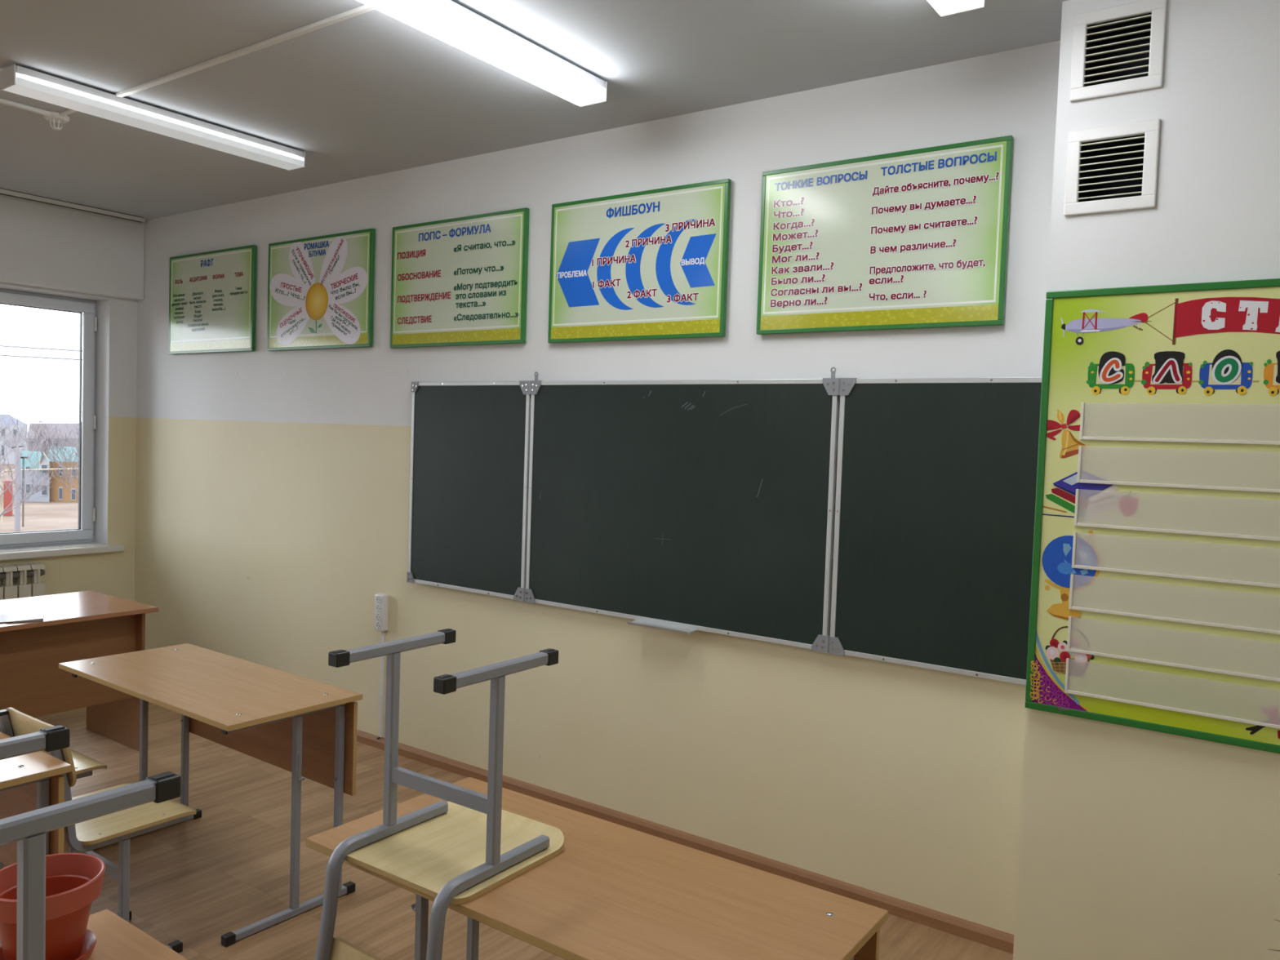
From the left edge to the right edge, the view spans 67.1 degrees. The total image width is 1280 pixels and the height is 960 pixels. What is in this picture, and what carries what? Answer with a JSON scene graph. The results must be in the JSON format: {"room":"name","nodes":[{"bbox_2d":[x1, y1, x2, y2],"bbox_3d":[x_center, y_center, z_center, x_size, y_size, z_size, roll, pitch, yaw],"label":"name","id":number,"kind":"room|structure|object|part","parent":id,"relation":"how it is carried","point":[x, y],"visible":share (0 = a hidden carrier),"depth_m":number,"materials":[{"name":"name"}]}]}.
{"room":"classroom","nodes":[
{"label":"classroom","id":0,"kind":"room"},
{"bbox_2d":[0,281,137,601],"bbox_3d":[-5.477,-0.173,3.779,0.350,2.979,6.800,4,3,35],"label":"wall","id":1,"kind":"structure","parent":0,"point":[112,573],"depth_m":6.34,"materials":[{"name":"paint"}]},
{"bbox_2d":[0,562,44,599],"bbox_3d":[-3.923,0.792,5.668,0.104,0.550,0.777,4,3,35],"label":"radiator","id":2,"kind":"object","parent":1,"relation":"attached to","point":[9,574],"visible":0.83,"depth_m":5.85,"materials":[{"name":"beige metal"}]},
{"bbox_2d":[0,288,97,547],"bbox_3d":[-4.148,-0.368,5.634,0.115,1.595,1.870,4,3,35],"label":"window","id":3,"kind":"structure","parent":1,"relation":"in","point":[88,321],"depth_m":6.31,"materials":[{"name":"white plastic"}]},
{"bbox_2d":[0,544,124,560],"bbox_3d":[-4.081,0.460,5.600,0.230,0.042,2.044,4,3,35],"label":"window sill","id":4,"kind":"structure","parent":1,"relation":"attached to","point":[110,548],"depth_m":6.05,"materials":[{"name":"white plastic"}]},
{"bbox_2d":[0,195,144,300],"bbox_3d":[-5.258,-1.390,3.599,0.085,0.517,6.800,4,3,35],"label":"wall","id":5,"kind":"structure","parent":1,"relation":"attached to","point":[44,246],"depth_m":5.97,"materials":[{"name":"white paint"}]},
{"bbox_2d":[0,702,1013,959],"bbox_3d":[-2.424,1.576,1.649,8.070,0.120,7.200,4,3,35],"label":"floor","id":6,"kind":"structure","parent":0,"point":[195,882],"depth_m":3.58,"materials":[{"name":"brown wood"}]},
{"bbox_2d":[0,731,71,866],"bbox_3d":[-2.156,1.105,2.752,1.168,0.740,0.537,4,3,35],"label":"table","id":7,"kind":"object","parent":6,"relation":"on","point":[32,781],"visible":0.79,"depth_m":2.60,"materials":[{"name":"laminate"}]},
{"bbox_3d":[-2.014,0.931,2.920,1.126,0.332,0.016,4,3,35],"label":"modesty panel","id":8,"kind":"part","parent":7,"relation":"part of","materials":[{"name":"laminate"}]},
{"bbox_3d":[-1.620,1.139,2.617,0.025,0.664,0.025,4,3,35],"label":"leg","id":9,"kind":"part","parent":7,"relation":"part of","materials":[{"name":"grey paint"}]},
{"bbox_2d":[0,748,106,869],"bbox_3d":[-2.157,1.050,3.355,0.380,0.798,0.446,4,3,35],"label":"chair","id":10,"kind":"object","parent":6,"relation":"on","point":[84,766],"visible":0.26,"depth_m":3.40,"materials":[{"name":"grey paint"}]},
{"bbox_3d":[-2.038,0.857,3.231,0.025,0.368,0.386,4,3,35],"label":"frame","id":11,"kind":"part","parent":10,"relation":"part of","materials":[{"name":"grey paint"}]},
{"bbox_3d":[-2.130,1.010,3.389,0.380,0.032,0.358,4,3,35],"label":"seat","id":12,"kind":"part","parent":10,"relation":"part of","materials":[{"name":"brown wood"}]},
{"bbox_2d":[0,590,158,751],"bbox_3d":[-3.129,0.998,4.416,0.699,0.742,1.500,4,3,35],"label":"desk","id":13,"kind":"object","parent":6,"relation":"on","point":[74,626],"visible":0.76,"depth_m":4.65,"materials":[{"name":"laminate"}]},
{"bbox_2d":[0,610,44,622],"bbox_3d":[-2.887,0.629,4.408,0.280,0.012,0.210,0,3,-31],"label":"magazine","id":14,"kind":"object","parent":13,"relation":"on","point":[38,615],"visible":1,"depth_m":4.42,"materials":[{"name":"white paper"}]},
{"bbox_3d":[-2.972,0.886,4.292,0.016,0.452,1.444,4,3,35],"label":"panel","id":15,"kind":"part","parent":13,"relation":"part of","materials":[{"name":"laminate"}]},
{"bbox_3d":[-2.729,0.996,5.017,0.567,0.720,0.016,4,3,35],"label":"panel","id":16,"kind":"part","parent":13,"relation":"part of","materials":[{"name":"laminate"}]},
{"bbox_2d":[0,706,195,953],"bbox_3d":[-1.668,1.083,2.982,0.380,0.798,0.446,4,3,35],"label":"chair","id":17,"kind":"object","parent":6,"relation":"on","point":[85,837],"visible":0.47,"depth_m":2.88,"materials":[{"name":"grey paint"}]},
{"bbox_3d":[-1.807,0.873,3.041,0.025,0.368,0.386,4,3,35],"label":"frame","id":18,"kind":"part","parent":17,"relation":"part of","materials":[{"name":"grey paint"}]},
{"bbox_3d":[-1.761,0.780,2.823,0.380,0.186,0.053,4,3,35],"label":"backrest","id":19,"kind":"part","parent":17,"relation":"part of","materials":[{"name":"brown wood"}]},
{"bbox_3d":[-1.806,1.250,3.077,0.025,0.390,0.025,4,3,35],"label":"leg","id":20,"kind":"part","parent":17,"relation":"part of","materials":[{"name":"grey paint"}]},
{"bbox_3d":[-1.550,0.890,2.858,0.025,0.368,0.386,4,3,35],"label":"frame","id":21,"kind":"part","parent":17,"relation":"part of","materials":[{"name":"grey paint"}]},
{"bbox_3d":[-1.548,1.267,2.895,0.025,0.390,0.025,4,3,35],"label":"leg","id":22,"kind":"part","parent":17,"relation":"part of","materials":[{"name":"grey paint"}]},
{"bbox_3d":[-1.641,1.042,3.017,0.380,0.032,0.358,4,3,35],"label":"seat","id":23,"kind":"part","parent":17,"relation":"part of","materials":[{"name":"brown wood"}]},
{"bbox_2d":[86,909,188,959],"bbox_3d":[-0.691,1.218,1.321,1.168,0.740,0.537,4,3,35],"label":"table","id":24,"kind":"object","parent":6,"relation":"on","point":[117,939],"visible":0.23,"depth_m":1.72,"materials":[{"name":"laminate"}]},
{"bbox_2d":[0,928,96,959],"bbox_3d":[-1.020,0.814,1.654,0.155,0.022,0.155,4,3,35],"label":"saucer","id":25,"kind":"object","parent":24,"relation":"on","point":[90,940],"visible":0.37,"depth_m":1.69,"materials":[{"name":"brown plastic"}]},
{"bbox_2d":[0,853,105,959],"bbox_3d":[-1.017,0.748,1.651,0.180,0.148,0.180,4,3,35],"label":"flower pot","id":26,"kind":"object","parent":25,"relation":"on","point":[73,881],"visible":0.7,"depth_m":1.63,"materials":[{"name":"brown plastic"}]},
{"bbox_3d":[-1.018,0.765,1.651,0.148,0.114,0.148,4,3,35],"label":"pot","id":27,"kind":"part","parent":26,"relation":"part of","materials":[{"name":"brown plastic"}]},
{"bbox_2d":[0,724,181,959],"bbox_3d":[-0.874,0.789,1.279,0.380,0.798,0.446,4,3,35],"label":"chair","id":28,"kind":"object","parent":24,"relation":"on","point":[29,829],"visible":1,"depth_m":1.18,"materials":[{"name":"grey paint"}]},
{"bbox_3d":[-0.742,0.622,1.176,0.025,0.390,0.025,4,3,35],"label":"leg","id":29,"kind":"part","parent":28,"relation":"part of","materials":[{"name":"grey paint"}]},
{"bbox_2d":[58,643,362,946],"bbox_3d":[-1.596,1.090,3.558,1.166,0.738,0.533,4,3,36],"label":"table","id":30,"kind":"object","parent":6,"relation":"on","point":[305,727],"visible":0.94,"depth_m":3.46,"materials":[{"name":"laminate"}]},
{"bbox_3d":[-1.996,1.072,3.883,0.025,0.662,0.025,4,3,36],"label":"leg","id":31,"kind":"part","parent":30,"relation":"part of","materials":[{"name":"grey paint"}]},
{"bbox_3d":[-1.894,1.069,4.022,0.025,0.662,0.025,4,3,36],"label":"leg","id":32,"kind":"part","parent":30,"relation":"part of","materials":[{"name":"grey paint"}]},
{"bbox_3d":[-1.453,0.916,3.722,1.124,0.330,0.016,4,3,36],"label":"modesty panel","id":33,"kind":"part","parent":30,"relation":"part of","materials":[{"name":"laminate"}]},
{"bbox_3d":[-1.167,1.127,3.275,0.025,0.662,0.025,4,3,36],"label":"leg","id":34,"kind":"part","parent":30,"relation":"part of","materials":[{"name":"grey paint"}]},
{"bbox_3d":[-1.065,1.124,3.413,0.025,0.662,0.025,4,3,36],"label":"leg","id":35,"kind":"part","parent":30,"relation":"part of","materials":[{"name":"grey paint"}]},
{"bbox_2d":[306,777,888,959],"bbox_3d":[-0.133,1.202,2.081,1.168,0.742,0.542,4,3,35],"label":"table","id":36,"kind":"object","parent":6,"relation":"on","point":[612,891],"visible":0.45,"depth_m":1.94,"materials":[{"name":"laminate"}]},
{"bbox_3d":[-0.543,1.184,2.394,0.025,0.666,0.025,4,3,35],"label":"leg","id":37,"kind":"part","parent":36,"relation":"part of","materials":[{"name":"grey paint"}]},
{"bbox_2d":[314,628,564,959],"bbox_3d":[-0.432,0.766,2.098,0.380,0.798,0.446,4,3,34],"label":"chair","id":38,"kind":"object","parent":36,"relation":"on","point":[457,851],"visible":1,"depth_m":2.06,"materials":[{"name":"grey paint"}]},
{"bbox_3d":[-0.544,1.075,1.964,0.380,0.186,0.053,4,3,34],"label":"backrest","id":39,"kind":"part","parent":38,"relation":"part of","materials":[{"name":"brown wood"}]},
{"bbox_3d":[-0.586,0.960,2.172,0.025,0.368,0.386,4,3,34],"label":"frame","id":40,"kind":"part","parent":38,"relation":"part of","materials":[{"name":"grey paint"}]},
{"bbox_3d":[-0.559,0.582,2.175,0.025,0.390,0.025,4,3,34],"label":"leg","id":41,"kind":"part","parent":38,"relation":"part of","materials":[{"name":"grey paint"}]},
{"bbox_3d":[-0.409,0.805,2.136,0.380,0.032,0.358,4,3,34],"label":"seat","id":42,"kind":"part","parent":38,"relation":"part of","materials":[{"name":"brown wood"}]},
{"bbox_3d":[-0.326,0.976,1.993,0.025,0.368,0.386,4,3,34],"label":"frame","id":43,"kind":"part","parent":38,"relation":"part of","materials":[{"name":"grey paint"}]},
{"bbox_3d":[-0.299,0.598,1.997,0.025,0.390,0.025,4,3,34],"label":"leg","id":44,"kind":"part","parent":38,"relation":"part of","materials":[{"name":"grey paint"}]},
{"bbox_3d":[-0.439,1.181,2.542,0.025,0.666,0.025,4,3,35],"label":"leg","id":45,"kind":"part","parent":36,"relation":"part of","materials":[{"name":"grey paint"}]},
{"bbox_3d":[0.009,1.028,2.252,1.126,0.334,0.016,4,3,35],"label":"modesty panel","id":46,"kind":"part","parent":36,"relation":"part of","materials":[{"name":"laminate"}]},
{"bbox_2d":[0,0,1068,220],"bbox_3d":[-2.319,-1.534,1.511,8.070,0.150,7.200,4,3,35],"label":"ceiling","id":47,"kind":"structure","parent":0,"point":[371,93],"depth_m":3.52,"materials":[{"name":"grey paint"}]},
{"bbox_2d":[0,97,50,115],"bbox_3d":[-3.069,-1.559,3.410,0.024,0.016,1.830,4,3,35],"label":"cable trunking","id":48,"kind":"object","parent":47,"relation":"attached to","point":[3,101],"visible":1,"depth_m":4.07,"materials":[{"name":"white plastic"}]},
{"bbox_2d":[43,111,69,130],"bbox_3d":[-2.538,-1.554,4.198,0.100,0.060,0.100,4,3,35],"label":"detector","id":49,"kind":"object","parent":47,"relation":"attached to","point":[55,117],"visible":0.99,"depth_m":4.18,"materials":[{"name":"white plastic"}]},
{"bbox_2d":[58,109,77,115],"bbox_3d":[-2.348,-1.567,4.061,0.393,0.010,0.018,4,3,35],"label":"cable trunking","id":50,"kind":"object","parent":47,"relation":"attached to","point":[70,111],"visible":0.44,"depth_m":4.13,"materials":[{"name":"white plastic"}]},
{"bbox_2d":[0,187,145,223],"bbox_3d":[-5.093,-1.628,3.632,0.060,0.034,6.454,4,3,35],"label":"rail","id":51,"kind":"object","parent":47,"relation":"attached to","point":[3,192],"visible":1,"depth_m":5.88,"materials":[{"name":"white plastic"}]},
{"bbox_2d":[0,64,305,170],"bbox_3d":[-2.006,-1.522,4.122,0.122,0.082,1.252,4,3,35],"label":"ceiling lamp","id":52,"kind":"object","parent":47,"relation":"attached to","point":[19,80],"visible":1,"depth_m":3.99,"materials":[{"name":"white"}]},
{"bbox_2d":[115,4,375,97],"bbox_3d":[-1.412,-1.504,3.402,1.710,0.014,0.022,4,3,35],"label":"cable trunking","id":53,"kind":"object","parent":47,"relation":"attached to","point":[358,11],"visible":1,"depth_m":3.35,"materials":[{"name":"white plastic"}]},
{"bbox_2d":[357,0,607,106],"bbox_3d":[-0.533,-1.427,3.079,0.122,0.082,1.252,4,3,35],"label":"ceiling lamp","id":54,"kind":"object","parent":47,"relation":"attached to","point":[447,21],"visible":1,"depth_m":3.12,"materials":[{"name":"white plastic"}]},
{"bbox_2d":[927,0,984,17],"bbox_3d":[0.552,-1.352,2.219,0.122,0.082,1.252,4,3,35],"label":"ceiling lamp","id":55,"kind":"object","parent":47,"relation":"attached to","point":[944,7],"visible":1,"depth_m":2.69,"materials":[{"name":"white plastic"}]},
{"bbox_2d":[134,40,1060,934],"bbox_3d":[-0.331,-0.029,4.423,8.030,2.979,0.200,4,3,35],"label":"wall","id":56,"kind":"structure","parent":0,"point":[273,487],"depth_m":4.17,"materials":[{"name":"paint"}]},
{"bbox_2d":[168,244,257,354],"bbox_3d":[-2.611,-1.081,5.877,0.911,0.611,0.029,4,3,35],"label":"poster","id":57,"kind":"object","parent":56,"relation":"attached to","point":[212,295],"visible":1,"depth_m":5.84,"materials":[{"name":"green plastic"}]},
{"bbox_2d":[266,228,375,351],"bbox_3d":[-1.753,-1.020,5.270,0.902,0.609,0.029,4,3,35],"label":"poster","id":58,"kind":"object","parent":56,"relation":"attached to","point":[321,288],"visible":1,"depth_m":5.23,"materials":[{"name":"green plastic"}]},
{"bbox_3d":[-1.775,-0.838,5.273,0.129,0.077,0.001,4,3,35],"label":"stem","id":59,"kind":"part","parent":58,"relation":"part of","materials":[{"name":"green paper"}]},
{"bbox_2d":[305,282,328,319],"bbox_3d":[-1.762,-0.972,5.260,0.200,0.204,0.001,4,3,35],"label":"flower","id":60,"kind":"object","parent":58,"relation":"on","point":[317,296],"depth_m":5.26,"materials":[{"name":"yellow paper"}]},
{"bbox_2d":[376,631,385,739],"bbox_3d":[-1.351,1.069,5.031,0.022,0.576,0.026,4,3,35],"label":"cable trunking","id":61,"kind":"object","parent":56,"relation":"attached to","point":[383,633],"visible":0.93,"depth_m":5.03,"materials":[{"name":"white plastic"}]},
{"bbox_2d":[373,593,388,631],"bbox_3d":[-1.342,0.686,5.007,0.074,0.190,0.041,4,3,35],"label":"power strip","id":62,"kind":"object","parent":56,"relation":"attached to","point":[381,600],"visible":1,"depth_m":4.99,"materials":[{"name":"white plastic"}]},
{"bbox_2d":[375,622,380,629],"bbox_3d":[-1.355,0.754,4.994,0.039,0.039,0.002,4,3,35],"label":"socket","id":63,"kind":"object","parent":62,"relation":"attached to","point":[377,624],"depth_m":4.99,"materials":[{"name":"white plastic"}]},
{"bbox_2d":[375,604,381,612],"bbox_3d":[-1.352,0.664,4.990,0.039,0.039,0.002,4,3,35],"label":"socket","id":64,"kind":"object","parent":62,"relation":"attached to","point":[378,607],"depth_m":4.99,"materials":[{"name":"white plastic"}]},
{"bbox_2d":[375,613,381,621],"bbox_3d":[-1.353,0.709,4.992,0.039,0.039,0.002,4,3,35],"label":"socket","id":65,"kind":"object","parent":62,"relation":"attached to","point":[378,615],"depth_m":4.99,"materials":[{"name":"white plastic"}]},
{"bbox_2d":[376,595,381,603],"bbox_3d":[-1.351,0.619,4.988,0.039,0.039,0.002,4,3,35],"label":"socket","id":66,"kind":"object","parent":62,"relation":"attached to","point":[378,597],"depth_m":4.99,"materials":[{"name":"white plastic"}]},
{"bbox_2d":[390,207,529,348],"bbox_3d":[-0.887,-0.954,4.657,0.909,0.610,0.029,4,3,35],"label":"poster","id":67,"kind":"object","parent":56,"relation":"attached to","point":[460,281],"visible":1,"depth_m":4.62,"materials":[{"name":"green plastic"}]},
{"bbox_2d":[547,178,731,343],"bbox_3d":[-0.025,-0.894,4.047,0.904,0.612,0.029,4,3,35],"label":"poster","id":68,"kind":"object","parent":56,"relation":"attached to","point":[653,264],"visible":1,"depth_m":4.01,"materials":[{"name":"green plastic"}]},
{"bbox_2d":[356,729,1013,953],"bbox_3d":[-1.066,1.393,4.838,5.783,0.055,0.020,4,3,35],"label":"baseboard","id":69,"kind":"structure","parent":56,"relation":"attached to","point":[981,934],"depth_m":3.81,"materials":[{"name":"brown wood"}]},
{"bbox_2d":[406,367,1041,685],"bbox_3d":[0.072,0.075,3.946,3.026,1.053,0.113,4,3,35],"label":"blackboard","id":70,"kind":"object","parent":56,"relation":"attached to","point":[687,507],"visible":0.87,"depth_m":3.71,"materials":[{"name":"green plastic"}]},
{"bbox_3d":[-1.145,0.488,4.846,0.048,0.052,0.030,4,3,35],"label":"corner plate","id":71,"kind":"part","parent":70,"relation":"part of","materials":[{"name":"grey plastic"}]},
{"bbox_3d":[-1.113,-0.462,4.804,0.048,0.052,0.030,4,3,35],"label":"corner plate","id":72,"kind":"part","parent":70,"relation":"part of","materials":[{"name":"grey plastic"}]},
{"bbox_3d":[-0.827,0.032,4.614,0.772,0.992,0.016,4,3,35],"label":"panel","id":73,"kind":"part","parent":70,"relation":"part of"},
{"bbox_3d":[-0.549,0.522,4.424,0.060,0.062,0.030,4,3,35],"label":"corner plate","id":74,"kind":"part","parent":70,"relation":"part of","materials":[{"name":"grey plastic"}]},
{"bbox_3d":[-0.518,-0.419,4.383,0.060,0.062,0.030,4,3,35],"label":"corner plate","id":75,"kind":"part","parent":70,"relation":"part of","materials":[{"name":"grey plastic"}]},
{"bbox_3d":[-0.494,0.525,4.385,0.060,0.062,0.030,4,3,35],"label":"corner plate","id":76,"kind":"part","parent":70,"relation":"part of","materials":[{"name":"grey plastic"}]},
{"bbox_3d":[-0.462,-0.415,4.343,0.060,0.062,0.030,4,3,35],"label":"corner plate","id":77,"kind":"part","parent":70,"relation":"part of","materials":[{"name":"grey plastic"}]},
{"bbox_2d":[626,619,697,635],"bbox_3d":[0.089,0.597,3.927,0.293,0.013,0.084,4,3,35],"label":"chalk tray","id":78,"kind":"object","parent":70,"relation":"on","point":[670,625],"depth_m":3.92,"materials":[{"name":"silver metal"}]},
{"bbox_3d":[0.103,0.093,3.956,1.471,0.992,0.016,4,3,35],"label":"panel","id":79,"kind":"part","parent":70,"relation":"part of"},
{"bbox_3d":[0.666,0.601,3.564,0.060,0.062,0.030,4,3,35],"label":"corner plate","id":80,"kind":"part","parent":70,"relation":"part of","materials":[{"name":"grey plastic"}]},
{"bbox_3d":[0.698,-0.340,3.522,0.060,0.062,0.030,4,3,35],"label":"corner plate","id":81,"kind":"part","parent":70,"relation":"part of","materials":[{"name":"grey plastic"}]},
{"bbox_3d":[0.721,0.604,3.524,0.060,0.062,0.030,4,3,35],"label":"corner plate","id":82,"kind":"part","parent":70,"relation":"part of","materials":[{"name":"grey plastic"}]},
{"bbox_3d":[0.753,-0.336,3.483,0.060,0.062,0.030,4,3,35],"label":"corner plate","id":83,"kind":"part","parent":70,"relation":"part of","materials":[{"name":"grey plastic"}]},
{"bbox_3d":[1.017,0.152,3.309,0.730,0.992,0.016,4,3,35],"label":"panel","id":84,"kind":"part","parent":70,"relation":"part of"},
{"bbox_2d":[756,135,1013,334],"bbox_3d":[0.837,-0.842,3.437,0.915,0.615,0.029,4,3,35],"label":"poster","id":85,"kind":"object","parent":56,"relation":"attached to","point":[914,238],"visible":1,"depth_m":3.39,"materials":[{"name":"green plastic"}]},
{"bbox_2d":[1013,0,1279,959],"bbox_3d":[1.946,0.133,2.505,1.687,2.979,0.260,4,3,35],"label":"wall","id":86,"kind":"structure","parent":0,"point":[1135,843],"depth_m":2.68,"materials":[{"name":"paint"}]},
{"bbox_2d":[1063,118,1159,216],"bbox_3d":[1.386,-0.888,2.813,0.238,0.244,0.172,4,3,35],"label":"air vent","id":87,"kind":"object","parent":86,"relation":"in","point":[1117,174],"visible":0.99,"depth_m":2.79,"materials":[{"name":"white plastic"}]},
{"bbox_2d":[1069,0,1167,102],"bbox_3d":[1.397,-1.218,2.798,0.238,0.248,0.172,4,3,35],"label":"air vent","id":88,"kind":"object","parent":86,"relation":"in","point":[1126,55],"visible":0.98,"depth_m":2.76,"materials":[{"name":"white plastic"}]},
{"bbox_2d":[1024,278,1279,753],"bbox_3d":[1.657,0.096,2.505,1.204,1.235,0.072,4,3,35],"label":"panel","id":89,"kind":"object","parent":86,"relation":"attached to","point":[1155,595],"visible":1,"depth_m":2.67,"materials":[{"name":"green plastic"}]},
{"bbox_3d":[1.252,0.275,2.807,0.161,0.266,0.002,4,3,35],"label":"printed globe","id":90,"kind":"part","parent":89,"relation":"part of","materials":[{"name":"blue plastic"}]},
{"bbox_3d":[1.654,0.597,2.526,1.010,0.102,0.007,4,3,35],"label":"pocket rail","id":91,"kind":"part","parent":89,"relation":"part of","materials":[{"name":"beige"}]},
{"bbox_3d":[1.658,0.474,2.520,1.010,0.102,0.007,4,3,35],"label":"pocket rail","id":92,"kind":"part","parent":89,"relation":"part of","materials":[{"name":"beige"}]},
{"bbox_3d":[1.662,0.351,2.515,1.010,0.102,0.007,4,3,35],"label":"pocket rail","id":93,"kind":"part","parent":89,"relation":"part of","materials":[{"name":"beige"}]},
{"bbox_3d":[1.667,0.229,2.509,1.009,0.104,0.007,4,3,35],"label":"pocket rail","id":94,"kind":"part","parent":89,"relation":"part of","materials":[{"name":"beige"}]},
{"bbox_3d":[1.671,0.106,2.504,1.008,0.107,0.007,4,3,35],"label":"pocket rail","id":95,"kind":"part","parent":89,"relation":"part of","materials":[{"name":"beige"}]},
{"bbox_3d":[1.675,-0.019,2.498,1.007,0.106,0.007,4,3,35],"label":"pocket rail","id":96,"kind":"part","parent":89,"relation":"part of","materials":[{"name":"beige"}]},
{"bbox_3d":[1.680,-0.143,2.492,1.006,0.106,0.007,4,3,35],"label":"pocket rail","id":97,"kind":"part","parent":89,"relation":"part of","materials":[{"name":"beige"}]},
{"label":"outside","id":98,"kind":"structure","parent":0,"visible":0},
{"bbox_2d":[0,462,81,533],"bbox_3d":[-188.116,-3.773,235.508,551.000,1.000,680.000,4,3,35],"label":"ground","id":99,"kind":"structure","parent":98,"point":[37,516],"depth_m":121.54,"materials":[{"name":"white snow"}]},
{"bbox_2d":[3,480,13,515],"bbox_3d":[-79.262,2.231,121.117,3.280,4.390,1.630,4,3,35],"label":"kiosk","id":100,"kind":"object","parent":99,"relation":"on","point":[7,496],"visible":0.71,"depth_m":120.07,"materials":[{"name":"red"}]},
{"bbox_2d":[0,413,25,474],"bbox_3d":[-135.321,-7.615,204.181,6.223,13.017,11.933,4,3,35],"label":"bare tree","id":101,"kind":"object","parent":99,"relation":"on","point":[2,430],"visible":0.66,"depth_m":205.89,"materials":[{"name":"grey plant"}]},
{"bbox_2d":[0,415,28,464],"bbox_3d":[-166.440,-10.779,254.392,17.899,12.777,10.031,4,3,35],"label":"house","id":102,"kind":"structure","parent":99,"relation":"on","point":[11,457],"depth_m":250.12,"materials":[{"name":"grey"}]},
{"bbox_2d":[11,433,30,531],"bbox_3d":[-67.454,0.232,105.149,1.712,10.580,1.230,4,3,35],"label":"utility pole","id":103,"kind":"object","parent":99,"relation":"on","point":[17,456],"visible":0.86,"depth_m":104.70,"materials":[{"name":"grey concrete"}]},
{"bbox_2d":[0,405,54,465],"bbox_3d":[-99.646,-5.255,158.315,9.257,14.734,8.543,4,3,35],"label":"bare tree","id":104,"kind":"object","parent":99,"relation":"on","point":[34,420],"visible":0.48,"depth_m":157.71,"materials":[{"name":"grey plant"}]},
{"bbox_2d":[0,403,69,516],"bbox_3d":[-56.825,-1.774,85.206,6.856,17.094,10.454,4,3,35],"label":"bare tree","id":105,"kind":"object","parent":99,"relation":"on","point":[37,488],"visible":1,"depth_m":86.46,"materials":[{"name":"grey plant"}]},
{"bbox_2d":[0,467,77,523],"bbox_3d":[-69.651,1.802,112.087,7.481,6.693,5.493,4,3,35],"label":"gas pipe","id":106,"kind":"object","parent":99,"relation":"on","point":[72,468],"visible":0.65,"depth_m":111.97,"materials":[{"name":"brown"}]},
{"bbox_2d":[20,445,78,502],"bbox_3d":[-89.714,-1.122,146.739,15.819,8.125,9.741,4,3,35],"label":"house","id":107,"kind":"structure","parent":99,"relation":"on","point":[58,492],"depth_m":143.00,"materials":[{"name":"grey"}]},
{"bbox_2d":[27,422,81,460],"bbox_3d":[-166.594,-10.855,274.063,22.019,11.186,13.601,4,3,35],"label":"house","id":108,"kind":"structure","parent":99,"relation":"on","point":[70,426],"depth_m":271.30,"materials":[{"name":"grey"}]},
{"bbox_2d":[31,408,81,529],"bbox_3d":[-56.664,-0.612,99.076,11.268,13.544,10.233,4,3,35],"label":"bare tree","id":109,"kind":"object","parent":99,"relation":"on","point":[64,459],"visible":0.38,"depth_m":97.19,"materials":[{"name":"grey plant"}]},
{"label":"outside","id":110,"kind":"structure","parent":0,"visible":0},
{"bbox_2d":[0,345,79,351],"bbox_3d":[-35.169,-7.577,54.998,9.426,0.384,0.084,2,3,0],"label":"power line","id":111,"kind":"object","parent":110,"point":[0,345],"visible":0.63,"depth_m":54.97,"materials":[{"name":"grey metal"}]},
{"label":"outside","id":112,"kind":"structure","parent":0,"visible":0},
{"bbox_2d":[0,354,82,360],"bbox_3d":[-35.172,-7.052,54.999,9.414,0.314,0.084,2,3,0],"label":"power line","id":113,"kind":"object","parent":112,"point":[0,354],"visible":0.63,"depth_m":54.97,"materials":[{"name":"grey metal"}]},
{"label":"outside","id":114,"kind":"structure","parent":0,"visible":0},
{"bbox_2d":[7,411,79,412],"bbox_3d":[-56.280,-6.376,90.001,11.626,0.419,8.267,4,3,35],"label":"power line","id":115,"kind":"object","parent":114,"point":[7,411],"visible":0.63,"depth_m":89.97,"materials":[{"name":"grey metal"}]},
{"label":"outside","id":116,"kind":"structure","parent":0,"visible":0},
{"bbox_2d":[0,414,70,415],"bbox_3d":[-56.285,-6.060,89.998,11.612,0.405,8.267,4,3,35],"label":"power line","id":117,"kind":"object","parent":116,"point":[0,415],"visible":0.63,"depth_m":89.97,"materials":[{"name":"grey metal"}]}
]}

